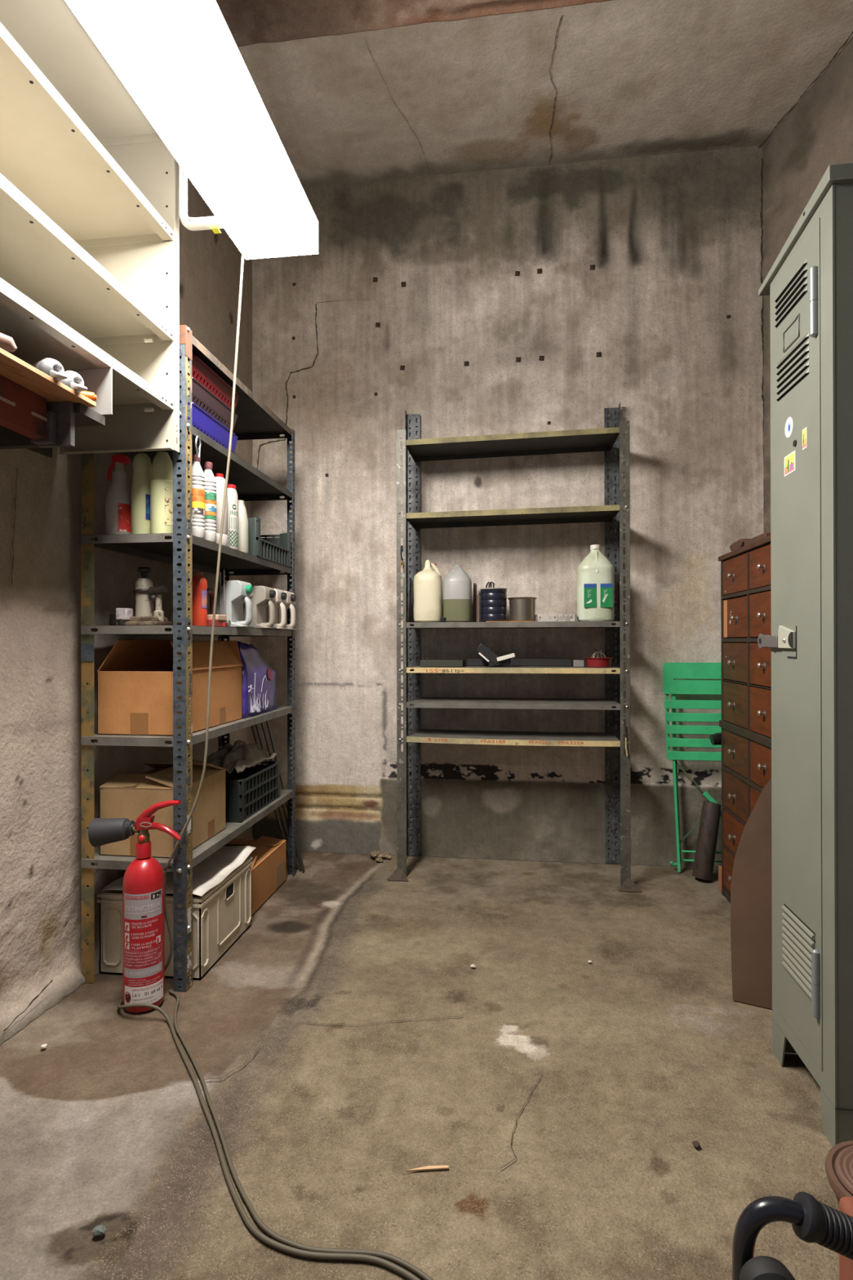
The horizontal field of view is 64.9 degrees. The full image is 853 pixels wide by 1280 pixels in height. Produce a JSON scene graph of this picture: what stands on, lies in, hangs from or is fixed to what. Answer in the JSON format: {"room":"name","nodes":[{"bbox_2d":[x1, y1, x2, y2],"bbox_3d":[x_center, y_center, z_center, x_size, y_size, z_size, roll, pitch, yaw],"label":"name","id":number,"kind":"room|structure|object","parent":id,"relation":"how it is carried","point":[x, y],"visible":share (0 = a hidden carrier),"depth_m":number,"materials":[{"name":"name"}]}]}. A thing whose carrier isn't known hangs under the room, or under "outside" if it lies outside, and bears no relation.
{"room":"basement storage room","nodes":[
{"label":"basement storage room","id":0,"kind":"room"},
{"bbox_2d":[0,177,254,1044],"bbox_3d":[-1.255,-0.625,1.227,0.069,3.380,4.517,0,0,10],"label":"wall","id":1,"kind":"structure","parent":0,"point":[41,917],"depth_m":2.05,"materials":[{"name":"paint"}]},
{"bbox_2d":[0,332,112,457],"bbox_3d":[-1.023,-0.573,1.474,0.417,0.225,1.060,0,0,7],"label":"shelf","id":2,"kind":"object","parent":1,"relation":"attached to","point":[39,413],"depth_m":1.56,"materials":[{"name":"brown wood"}]},
{"bbox_2d":[31,358,66,381],"bbox_3d":[-0.877,-0.603,1.527,0.194,0.052,0.054,0,0,36],"label":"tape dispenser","id":3,"kind":"object","parent":2,"relation":"on","point":[51,367],"visible":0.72,"depth_m":1.48,"materials":[{"name":"white plastic"}]},
{"bbox_2d":[59,370,87,392],"bbox_3d":[-0.868,-0.603,1.596,0.194,0.052,0.054,0,0,36],"label":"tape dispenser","id":4,"kind":"object","parent":2,"relation":"on","point":[74,380],"visible":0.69,"depth_m":1.55,"materials":[{"name":"white plastic"}]},
{"bbox_2d":[79,391,96,401],"bbox_3d":[-0.830,-0.588,1.614,0.065,0.024,0.024,0,0,-29],"label":"tube","id":5,"kind":"object","parent":2,"relation":"on","point":[90,395],"visible":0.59,"depth_m":1.61,"materials":[{"name":"plastic"}]},
{"bbox_2d":[0,0,223,454],"bbox_3d":[-0.936,-1.226,1.501,0.532,1.318,1.102,0,0,7],"label":"wall shelf unit","id":6,"kind":"object","parent":1,"relation":"attached to","point":[90,250],"depth_m":1.81,"materials":[{"name":"beige"}]},
{"bbox_2d":[64,0,318,259],"bbox_3d":[-0.534,-1.296,1.586,0.240,0.140,1.145,0,0,7],"label":"lamp","id":7,"kind":"object","parent":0,"point":[181,63],"visible":1,"depth_m":1.56,"materials":[{"name":"white plastic"}]},
{"bbox_2d":[116,254,420,1279],"bbox_3d":[-0.437,-0.081,1.514,0.374,2.288,1.324,0,0,-30],"label":"power cable","id":8,"kind":"object","parent":7,"relation":"hanging from","point":[313,1255],"visible":0.93,"depth_m":1.80,"materials":[{"name":"grey rubber"}]},
{"bbox_2d":[0,851,839,1279],"bbox_3d":[0.578,1.059,0.947,4.100,0.008,4.630,0,0,7],"label":"floor","id":9,"kind":"structure","parent":0,"point":[348,1041],"depth_m":1.57,"materials":[{"name":"concrete"}]},
{"bbox_2d":[91,1224,106,1236],"bbox_3d":[-0.585,1.054,1.198,0.022,0.010,0.019,0,0,-7],"label":"chip","id":10,"kind":"object","parent":9,"relation":"on","point":[99,1230],"visible":1,"depth_m":1.19,"materials":[{"name":"grey stone"}]},
{"bbox_2d":[88,800,181,1013],"bbox_3d":[-0.843,0.764,1.962,0.268,0.597,0.114,0,0,7],"label":"fire extinguisher","id":11,"kind":"object","parent":9,"relation":"on","point":[143,882],"visible":0.99,"depth_m":1.92,"materials":[{"name":"red metal"}]},
{"bbox_2d":[97,856,253,979],"bbox_3d":[-0.851,0.937,2.326,0.350,0.255,0.420,0,0,7],"label":"crate","id":12,"kind":"object","parent":9,"relation":"on","point":[220,916],"visible":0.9,"depth_m":2.14,"materials":[{"name":"beige plastic"}]},
{"bbox_2d":[102,845,256,896],"bbox_3d":[-0.839,0.793,2.335,0.335,0.028,0.450,0,0,7],"label":"lid","id":13,"kind":"object","parent":12,"relation":"on","point":[212,870],"visible":0.44,"depth_m":2.31,"materials":[{"name":"white plastic"}]},
{"bbox_2d":[80,324,295,991],"bbox_3d":[-0.835,0.056,2.564,0.360,2.022,1.040,0,0,7],"label":"shelving unit","id":14,"kind":"object","parent":9,"relation":"on","point":[255,420],"visible":0.73,"depth_m":2.09,"materials":[{"name":"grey metal"}]},
{"bbox_2d":[109,611,116,625],"bbox_3d":[-1.010,-0.070,2.207,0.062,0.050,0.064,0,0,7],"label":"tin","id":15,"kind":"object","parent":14,"relation":"on","point":[113,620],"visible":0.25,"depth_m":2.18,"materials":[{"name":"metal"}]},
{"bbox_2d":[104,453,130,534],"bbox_3d":[-0.975,-0.458,2.128,0.082,0.262,0.081,0,0,7],"label":"spray bottle","id":16,"kind":"object","parent":14,"relation":"on","point":[117,500],"visible":0.89,"depth_m":2.10,"materials":[{"name":"white plastic"}]},
{"bbox_2d":[115,608,133,625],"bbox_3d":[-0.968,-0.073,2.146,0.040,0.056,0.040,0,0,7],"label":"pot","id":17,"kind":"object","parent":14,"relation":"on","point":[122,615],"visible":0.8,"depth_m":2.13,"materials":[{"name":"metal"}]},
{"bbox_2d":[130,453,151,533],"bbox_3d":[-0.900,-0.458,2.123,0.066,0.262,0.065,0,0,7],"label":"bottle","id":18,"kind":"object","parent":14,"relation":"on","point":[140,487],"visible":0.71,"depth_m":2.10,"materials":[{"name":"yellow plastic"}]},
{"bbox_2d":[115,566,171,625],"bbox_3d":[-0.909,-0.141,2.174,0.162,0.191,0.100,0,0,7],"label":"jack","id":19,"kind":"object","parent":14,"relation":"on","point":[144,591],"visible":0.97,"depth_m":2.15,"materials":[{"name":"grey paint"}]},
{"bbox_2d":[147,585,167,600],"bbox_3d":[-0.861,-0.150,2.145,0.059,0.051,0.024,0,0,13],"label":"socket","id":20,"kind":"object","parent":19,"relation":"attached to","point":[152,591],"depth_m":2.14,"materials":[{"name":"metal"}]},
{"bbox_2d":[150,451,173,533],"bbox_3d":[-0.830,-0.458,2.109,0.072,0.262,0.071,0,0,7],"label":"bottle","id":21,"kind":"object","parent":14,"relation":"on","point":[162,469],"visible":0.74,"depth_m":2.08,"materials":[{"name":"yellow plastic"}]},
{"bbox_2d":[98,759,226,857],"bbox_3d":[-0.879,0.553,2.269,0.269,0.253,0.341,0,0,7],"label":"cardboard box","id":22,"kind":"object","parent":14,"relation":"on","point":[125,795],"visible":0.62,"depth_m":2.12,"materials":[{"name":"brown cardboard"}]},
{"bbox_2d":[97,639,242,735],"bbox_3d":[-0.869,0.149,2.333,0.288,0.300,0.467,0,0,7],"label":"cardboard box","id":23,"kind":"object","parent":14,"relation":"on","point":[135,680],"visible":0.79,"depth_m":2.17,"materials":[{"name":"brown cardboard"}]},
{"bbox_2d":[188,454,204,538],"bbox_3d":[-0.742,-0.462,2.165,0.050,0.270,0.050,0,0,7],"label":"bottle","id":24,"kind":"object","parent":14,"relation":"on","point":[197,474],"visible":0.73,"depth_m":2.15,"materials":[{"name":"white plastic"}]},
{"bbox_2d":[187,570,207,626],"bbox_3d":[-0.765,-0.138,2.241,0.065,0.184,0.049,0,0,7],"label":"oil bottle","id":25,"kind":"object","parent":14,"relation":"on","point":[199,584],"visible":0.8,"depth_m":2.22,"materials":[{"name":"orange plastic"}]},
{"bbox_2d":[195,435,201,458],"bbox_3d":[-0.719,-0.607,2.110,0.006,0.074,0.036,0,0,7],"label":"hook","id":26,"kind":"object","parent":14,"relation":"hanging from","point":[197,453],"visible":1,"depth_m":2.11,"materials":[{"name":"metal"}]},
{"bbox_2d":[179,400,237,453],"bbox_3d":[-0.849,-0.717,2.344,0.238,0.099,0.398,0,0,7],"label":"basket","id":27,"kind":"object","parent":14,"relation":"on","point":[201,420],"visible":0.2,"depth_m":2.31,"materials":[{"name":"blue plastic"}]},
{"bbox_2d":[179,374,237,435],"bbox_3d":[-0.849,-0.808,2.344,0.238,0.079,0.398,0,0,7],"label":"basket","id":28,"kind":"object","parent":27,"relation":"on","point":[200,393],"visible":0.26,"depth_m":2.32,"materials":[{"name":"plastic"}]},
{"bbox_2d":[179,352,239,414],"bbox_3d":[-0.843,-0.888,2.353,0.238,0.074,0.388,0,0,7],"label":"basket","id":29,"kind":"object","parent":28,"relation":"on","point":[199,366],"visible":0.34,"depth_m":2.32,"materials":[{"name":"red plastic"}]},
{"bbox_2d":[203,461,216,542],"bbox_3d":[-0.732,-0.461,2.247,0.052,0.268,0.052,0,0,7],"label":"bottle","id":30,"kind":"object","parent":14,"relation":"on","point":[210,482],"visible":0.79,"depth_m":2.23,"materials":[{"name":"white plastic"}]},
{"bbox_2d":[206,587,226,626],"bbox_3d":[-0.746,-0.113,2.327,0.067,0.136,0.125,0,0,7],"label":"clamp","id":31,"kind":"object","parent":14,"relation":"on","point":[220,621],"visible":0.56,"depth_m":2.33,"materials":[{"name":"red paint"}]},
{"bbox_2d":[213,473,227,546],"bbox_3d":[-0.727,-0.454,2.348,0.056,0.254,0.072,0,0,7],"label":"bottle","id":32,"kind":"object","parent":14,"relation":"on","point":[220,481],"visible":0.58,"depth_m":2.32,"materials":[{"name":"white plastic"}]},
{"bbox_2d":[218,569,231,626],"bbox_3d":[-0.733,-0.149,2.398,0.065,0.204,0.038,0,0,7],"label":"rod","id":33,"kind":"object","parent":14,"relation":"on","point":[228,623],"visible":0.54,"depth_m":2.40,"materials":[{"name":"metal"}]},
{"bbox_2d":[226,484,238,550],"bbox_3d":[-0.712,-0.445,2.441,0.053,0.237,0.065,0,0,7],"label":"bottle","id":34,"kind":"object","parent":14,"relation":"on","point":[233,501],"visible":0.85,"depth_m":2.42,"materials":[{"name":"white plastic"}]},
{"bbox_2d":[216,580,254,627],"bbox_3d":[-0.697,-0.130,2.470,0.114,0.168,0.110,0,0,7],"label":"jug","id":35,"kind":"object","parent":14,"relation":"on","point":[237,593],"visible":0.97,"depth_m":2.43,"materials":[{"name":"white plastic"}]},
{"bbox_2d":[238,500,248,553],"bbox_3d":[-0.703,-0.426,2.536,0.056,0.200,0.067,0,0,7],"label":"plastic bottle","id":36,"kind":"object","parent":14,"relation":"on","point":[242,516],"visible":0.57,"depth_m":2.52,"materials":[{"name":"beige plastic"}]},
{"bbox_2d":[225,760,279,822],"bbox_3d":[-0.773,0.603,2.720,0.222,0.156,0.422,0,0,7],"label":"plastic crate","id":37,"kind":"object","parent":14,"relation":"on","point":[249,791],"visible":0.6,"depth_m":2.65,"materials":[{"name":"grey plastic"}]},
{"bbox_2d":[202,739,276,773],"bbox_3d":[-0.776,0.464,2.697,0.210,0.116,0.417,0,0,7],"label":"cloth","id":38,"kind":"object","parent":37,"relation":"in","point":[241,756],"visible":0.9,"depth_m":2.64,"materials":[{"name":"grey fabric"}]},
{"bbox_2d":[236,641,276,718],"bbox_3d":[-0.734,0.151,2.730,0.152,0.297,0.355,0,0,7],"label":"bag","id":39,"kind":"object","parent":14,"relation":"on","point":[259,679],"visible":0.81,"depth_m":2.68,"materials":[{"name":"purple plastic"}]},
{"bbox_2d":[248,672,268,712],"bbox_3d":[-0.668,0.208,2.676,0.007,0.158,0.218,0,0,7],"label":"print","id":40,"kind":"object","parent":39,"relation":"attached to","point":[258,682],"depth_m":2.68},
{"bbox_2d":[267,668,272,680],"bbox_3d":[-0.654,0.144,2.806,0.008,0.052,0.051,0,0,7],"label":"print","id":41,"kind":"object","parent":39,"relation":"attached to","point":[269,671],"depth_m":2.80},
{"bbox_2d":[243,586,276,628],"bbox_3d":[-0.667,-0.130,2.708,0.114,0.168,0.110,0,0,7],"label":"jug","id":42,"kind":"object","parent":14,"relation":"on","point":[263,597],"visible":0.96,"depth_m":2.67,"materials":[{"name":"grey plastic"}]},
{"bbox_2d":[247,517,291,567],"bbox_3d":[-0.766,-0.401,2.827,0.272,0.151,0.402,0,0,7],"label":"plastic crate","id":43,"kind":"object","parent":14,"relation":"on","point":[277,550],"visible":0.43,"depth_m":2.75,"materials":[{"name":"grey plastic"}]},
{"bbox_2d":[263,588,287,629],"bbox_3d":[-0.649,-0.130,2.841,0.114,0.168,0.110,0,0,7],"label":"jug","id":44,"kind":"object","parent":14,"relation":"on","point":[281,596],"visible":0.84,"depth_m":2.82,"materials":[{"name":"white plastic"}]},
{"bbox_2d":[277,591,297,630],"bbox_3d":[-0.634,-0.130,2.963,0.114,0.168,0.110,0,0,7],"label":"jug","id":45,"kind":"object","parent":14,"relation":"on","point":[291,597],"visible":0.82,"depth_m":2.94,"materials":[{"name":"white plastic"}]},
{"bbox_2d":[222,835,286,915],"bbox_3d":[-0.792,0.962,2.797,0.291,0.206,0.401,0,0,7],"label":"cardboard box","id":46,"kind":"object","parent":9,"relation":"on","point":[268,867],"visible":0.42,"depth_m":2.80,"materials":[{"name":"brown cardboard"}]},
{"bbox_2d":[250,724,292,867],"bbox_3d":[-0.734,0.711,3.153,0.210,0.707,0.020,0,0,7],"label":"bar","id":47,"kind":"object","parent":9,"relation":"on","point":[252,726],"visible":0.26,"depth_m":3.15,"materials":[{"name":"black metal"}]},
{"bbox_2d":[255,724,297,869],"bbox_3d":[-0.711,0.696,3.135,0.220,0.737,0.020,0,0,7],"label":"bar","id":48,"kind":"object","parent":9,"relation":"on","point":[256,725],"visible":0.42,"depth_m":3.13,"materials":[{"name":"grey metal"}]},
{"bbox_2d":[260,721,302,870],"bbox_3d":[-0.686,0.680,3.117,0.215,0.767,0.020,0,0,7],"label":"bar","id":49,"kind":"object","parent":9,"relation":"on","point":[262,723],"visible":0.43,"depth_m":3.11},
{"bbox_2d":[266,720,304,871],"bbox_3d":[-0.664,0.665,3.094,0.205,0.797,0.020,0,0,7],"label":"bar","id":50,"kind":"object","parent":9,"relation":"on","point":[267,722],"visible":0.56,"depth_m":3.09,"materials":[{"name":"black metal"}]},
{"bbox_2d":[368,850,382,857],"bbox_3d":[-0.246,1.047,3.270,0.060,0.037,0.061,0,0,-23],"label":"lump","id":51,"kind":"object","parent":9,"relation":"on","point":[375,854],"visible":0.98,"depth_m":3.25,"materials":[{"name":"beige stone"}]},
{"bbox_2d":[375,857,383,862],"bbox_3d":[-0.229,1.056,3.225,0.035,0.020,0.038,0,0,-26],"label":"lump","id":52,"kind":"object","parent":9,"relation":"on","point":[379,859],"visible":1,"depth_m":3.21,"materials":[{"name":"beige stone"}]},
{"bbox_2d":[380,851,391,858],"bbox_3d":[-0.201,1.052,3.277,0.051,0.027,0.057,0,0,-11],"label":"lump","id":53,"kind":"object","parent":9,"relation":"on","point":[384,855],"visible":0.98,"depth_m":3.26,"materials":[{"name":"beige stone"}]},
{"bbox_2d":[404,1164,448,1171],"bbox_3d":[0.000,1.060,1.346,0.088,0.003,0.008,0,0,-4],"label":"wood splinter","id":54,"kind":"object","parent":9,"relation":"on","point":[446,1166],"visible":1,"depth_m":1.34,"materials":[{"name":"beige wood"}]},
{"bbox_2d":[386,402,642,892],"bbox_3d":[0.386,-0.031,3.073,1.096,2.192,0.352,0,0,7],"label":"shelving unit","id":55,"kind":"object","parent":9,"relation":"on","point":[602,439],"depth_m":3.05,"materials":[{"name":"metal"}]},
{"bbox_2d":[400,545,403,569],"bbox_3d":[-0.110,-0.371,3.014,0.015,0.107,0.010,0,0,7],"label":"clip","id":56,"kind":"object","parent":55,"relation":"hanging from","point":[401,554],"visible":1,"depth_m":3.01,"materials":[{"name":"black metal"}]},
{"bbox_2d":[408,579,414,622],"bbox_3d":[-0.067,-0.180,3.155,0.014,0.196,0.160,0,0,7],"label":"tray","id":57,"kind":"object","parent":55,"relation":"on","point":[411,616],"visible":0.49,"depth_m":3.11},
{"bbox_2d":[413,560,442,622],"bbox_3d":[0.006,-0.226,3.115,0.132,0.292,0.112,0,0,7],"label":"jug","id":58,"kind":"object","parent":55,"relation":"on","point":[427,583],"visible":0.97,"depth_m":3.06,"materials":[{"name":"beige plastic"}]},
{"bbox_2d":[420,657,465,666],"bbox_3d":[0.076,0.104,3.116,0.195,0.038,0.140,0,0,7],"label":"box","id":59,"kind":"object","parent":55,"relation":"on","point":[424,663],"visible":1,"depth_m":3.05,"materials":[{"name":"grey metal"}]},
{"bbox_2d":[443,564,471,622],"bbox_3d":[0.144,-0.215,3.107,0.132,0.270,0.112,0,0,7],"label":"canister","id":60,"kind":"object","parent":55,"relation":"on","point":[457,584],"visible":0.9,"depth_m":3.06,"materials":[{"name":"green plastic"}]},
{"bbox_2d":[473,582,480,622],"bbox_3d":[0.240,-0.173,3.186,0.027,0.185,0.120,0,0,7],"label":"book","id":61,"kind":"object","parent":55,"relation":"on","point":[477,612],"visible":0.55,"depth_m":3.13,"materials":[{"name":"paper"}]},
{"bbox_2d":[475,643,511,666],"bbox_3d":[0.304,0.067,3.055,0.158,0.108,0.043,0,0,7],"label":"drill","id":62,"kind":"object","parent":55,"relation":"on","point":[487,653],"visible":0.96,"depth_m":3.04,"materials":[{"name":"black plastic"}]},
{"bbox_2d":[496,653,515,661],"bbox_3d":[0.359,0.078,3.029,0.083,0.038,0.044,0,0,7],"label":"carton","id":63,"kind":"object","parent":62,"relation":"on","point":[510,655],"visible":1,"depth_m":3.01,"materials":[{"name":"white cardboard"}]},
{"bbox_2d":[485,621,535,622],"bbox_3d":[0.385,-0.082,3.066,0.220,0.003,0.140,0,0,7],"label":"tray","id":64,"kind":"object","parent":55,"relation":"on","point":[486,621],"depth_m":3.00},
{"bbox_2d":[480,581,507,622],"bbox_3d":[0.308,-0.179,3.079,0.126,0.191,0.130,0,0,7],"label":"tin","id":65,"kind":"object","parent":64,"relation":"on","point":[493,600],"visible":0.98,"depth_m":3.02,"materials":[{"name":"blue metal"}]},
{"bbox_2d":[507,596,537,621],"bbox_3d":[0.436,-0.138,3.054,0.133,0.108,0.133,0,0,7],"label":"steel pot","id":66,"kind":"object","parent":64,"relation":"on","point":[521,608],"visible":0.91,"depth_m":3.00,"materials":[{"name":"silver metal"}]},
{"bbox_2d":[466,657,572,666],"bbox_3d":[0.435,0.104,3.165,0.485,0.036,0.090,0,0,7],"label":"case","id":67,"kind":"object","parent":55,"relation":"on","point":[470,661],"visible":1,"depth_m":3.12,"materials":[{"name":"black plastic"}]},
{"bbox_2d":[535,613,577,622],"bbox_3d":[0.584,-0.098,3.030,0.181,0.034,0.062,0,0,7],"label":"fitting","id":68,"kind":"object","parent":55,"relation":"on","point":[539,618],"visible":0.8,"depth_m":3.00,"materials":[{"name":"white metal"}]},
{"bbox_2d":[573,660,584,666],"bbox_3d":[0.690,0.106,3.042,0.045,0.030,0.050,0,0,7],"label":"box","id":69,"kind":"object","parent":55,"relation":"on","point":[575,663],"visible":1,"depth_m":3.02,"materials":[{"name":"white cardboard"}]},
{"bbox_2d":[577,544,614,621],"bbox_3d":[0.760,-0.254,3.016,0.162,0.345,0.133,0,0,7],"label":"jug","id":70,"kind":"object","parent":55,"relation":"on","point":[595,573],"visible":0.96,"depth_m":2.96,"materials":[{"name":"white plastic"}]},
{"bbox_2d":[602,591,608,602],"bbox_3d":[0.786,-0.192,2.946,0.026,0.056,0.001,0,0,7],"label":"print","id":71,"kind":"object","parent":70,"relation":"attached to","point":[605,593],"depth_m":2.95},
{"bbox_2d":[584,657,613,667],"bbox_3d":[0.776,0.100,3.015,0.125,0.042,0.125,0,0,7],"label":"bowl","id":72,"kind":"object","parent":55,"relation":"on","point":[597,662],"visible":0.98,"depth_m":2.97,"materials":[{"name":"plastic"}]},
{"bbox_2d":[591,648,606,657],"bbox_3d":[0.776,0.069,3.015,0.074,0.060,0.070,0,0,7],"label":"wire whisk","id":73,"kind":"object","parent":72,"relation":"in","point":[599,652],"visible":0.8,"depth_m":3.01,"materials":[{"name":"silver metal"}]},
{"bbox_2d":[624,724,628,755],"bbox_3d":[0.860,0.432,2.887,0.016,0.136,0.008,0,0,7],"label":"string","id":74,"kind":"object","parent":55,"relation":"hanging from","point":[624,724],"visible":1,"depth_m":2.88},
{"bbox_2d":[662,662,721,872],"bbox_3d":[1.298,0.582,3.069,0.412,0.956,0.057,0,0,7],"label":"folding chair","id":75,"kind":"object","parent":9,"relation":"on","point":[671,671],"visible":0.62,"depth_m":3.08,"materials":[{"name":"green paint"}]},
{"bbox_2d":[692,1140,700,1147],"bbox_3d":[0.565,1.056,1.406,0.013,0.009,0.019,0,0,-12],"label":"crumb","id":76,"kind":"object","parent":9,"relation":"on","point":[695,1143],"visible":1,"depth_m":1.40,"materials":[{"name":"grey stone"}]},
{"bbox_2d":[692,800,720,880],"bbox_3d":[1.247,0.890,2.982,0.142,0.340,0.081,0,0,-28],"label":"tube","id":77,"kind":"object","parent":9,"relation":"on","point":[705,852],"visible":1,"depth_m":2.95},
{"bbox_2d":[710,733,721,745],"bbox_3d":[1.289,0.726,2.849,0.172,0.670,0.082,0,0,-4],"label":"push broom","id":78,"kind":"object","parent":9,"relation":"on","point":[715,739],"visible":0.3,"depth_m":2.82,"materials":[{"name":"black plastic"}]},
{"bbox_2d":[718,866,721,891],"bbox_3d":[1.250,1.012,2.843,0.014,0.098,0.038,0,0,7],"label":"wood strip","id":79,"kind":"object","parent":9,"relation":"on","point":[719,867],"visible":0.53,"depth_m":2.84,"materials":[{"name":"brown wood"}]},
{"bbox_2d":[718,535,771,902],"bbox_3d":[1.328,0.356,2.459,0.325,1.411,0.669,0,0,7],"label":"cabinet","id":80,"kind":"object","parent":9,"relation":"on","point":[745,723],"visible":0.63,"depth_m":2.54,"materials":[{"name":"brown wood"}]},
{"bbox_2d":[729,532,770,551],"bbox_3d":[1.232,-0.371,2.530,0.060,0.042,0.372,0,0,7],"label":"clamp","id":81,"kind":"object","parent":80,"relation":"on","point":[740,543],"visible":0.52,"depth_m":2.56,"materials":[{"name":"brown wood"}]},
{"bbox_2d":[730,778,772,1008],"bbox_3d":[1.053,0.660,1.940,0.314,0.800,0.080,0,0,28],"label":"panel","id":82,"kind":"object","parent":9,"relation":"on","point":[751,885],"visible":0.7,"depth_m":1.97,"materials":[{"name":"brown wood"}]},
{"bbox_2d":[732,1191,852,1279],"bbox_3d":[0.622,0.900,0.864,0.450,0.319,0.076,0,0,7],"label":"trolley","id":83,"kind":"object","parent":9,"relation":"on","point":[812,1220],"visible":1,"depth_m":0.88,"materials":[{"name":"black paint"}]},
{"bbox_2d":[757,162,852,1146],"bbox_3d":[1.115,0.038,1.554,0.525,2.044,0.408,0,0,7],"label":"locker","id":84,"kind":"object","parent":9,"relation":"on","point":[809,285],"visible":0.99,"depth_m":1.47,"materials":[{"name":"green metal"}]},
{"bbox_2d":[825,1140,852,1204],"bbox_3d":[0.836,1.011,1.197,0.213,0.095,0.213,0,0,7],"label":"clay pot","id":85,"kind":"object","parent":9,"relation":"on","point":[839,1159],"visible":0.89,"depth_m":1.23,"materials":[{"name":"orange ceramic"}]},
{"bbox_2d":[839,1196,852,1279],"bbox_3d":[0.749,0.957,0.961,0.244,0.203,0.130,0,0,7],"label":"block","id":86,"kind":"object","parent":9,"relation":"on","point":[846,1203],"visible":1,"depth_m":1.02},
{"bbox_2d":[252,145,764,868],"bbox_3d":[0.334,-0.624,3.269,2.550,3.380,0.028,0,0,8],"label":"wall","id":87,"kind":"structure","parent":0,"point":[550,297],"depth_m":3.27,"materials":[{"name":"paint"}]},
{"bbox_2d":[237,0,852,187],"bbox_3d":[0.521,-2.300,0.955,4.000,0.011,4.620,0,0,7],"label":"ceiling","id":88,"kind":"structure","parent":0,"point":[613,79],"depth_m":2.77,"materials":[{"name":"paint"}]},
{"bbox_2d":[215,0,612,46],"bbox_3d":[0.665,-2.214,2.071,4.000,0.166,0.344,0,0,7],"label":"beam","id":89,"kind":"structure","parent":88,"relation":"attached to","point":[249,22],"depth_m":2.29,"materials":[{"name":"concrete"}]},
{"bbox_2d":[762,37,852,533],"bbox_3d":[1.845,-0.632,0.788,0.006,3.380,4.701,0,0,-7],"label":"wall","id":90,"kind":"structure","parent":0,"point":[817,134],"depth_m":2.88,"materials":[{"name":"concrete"}]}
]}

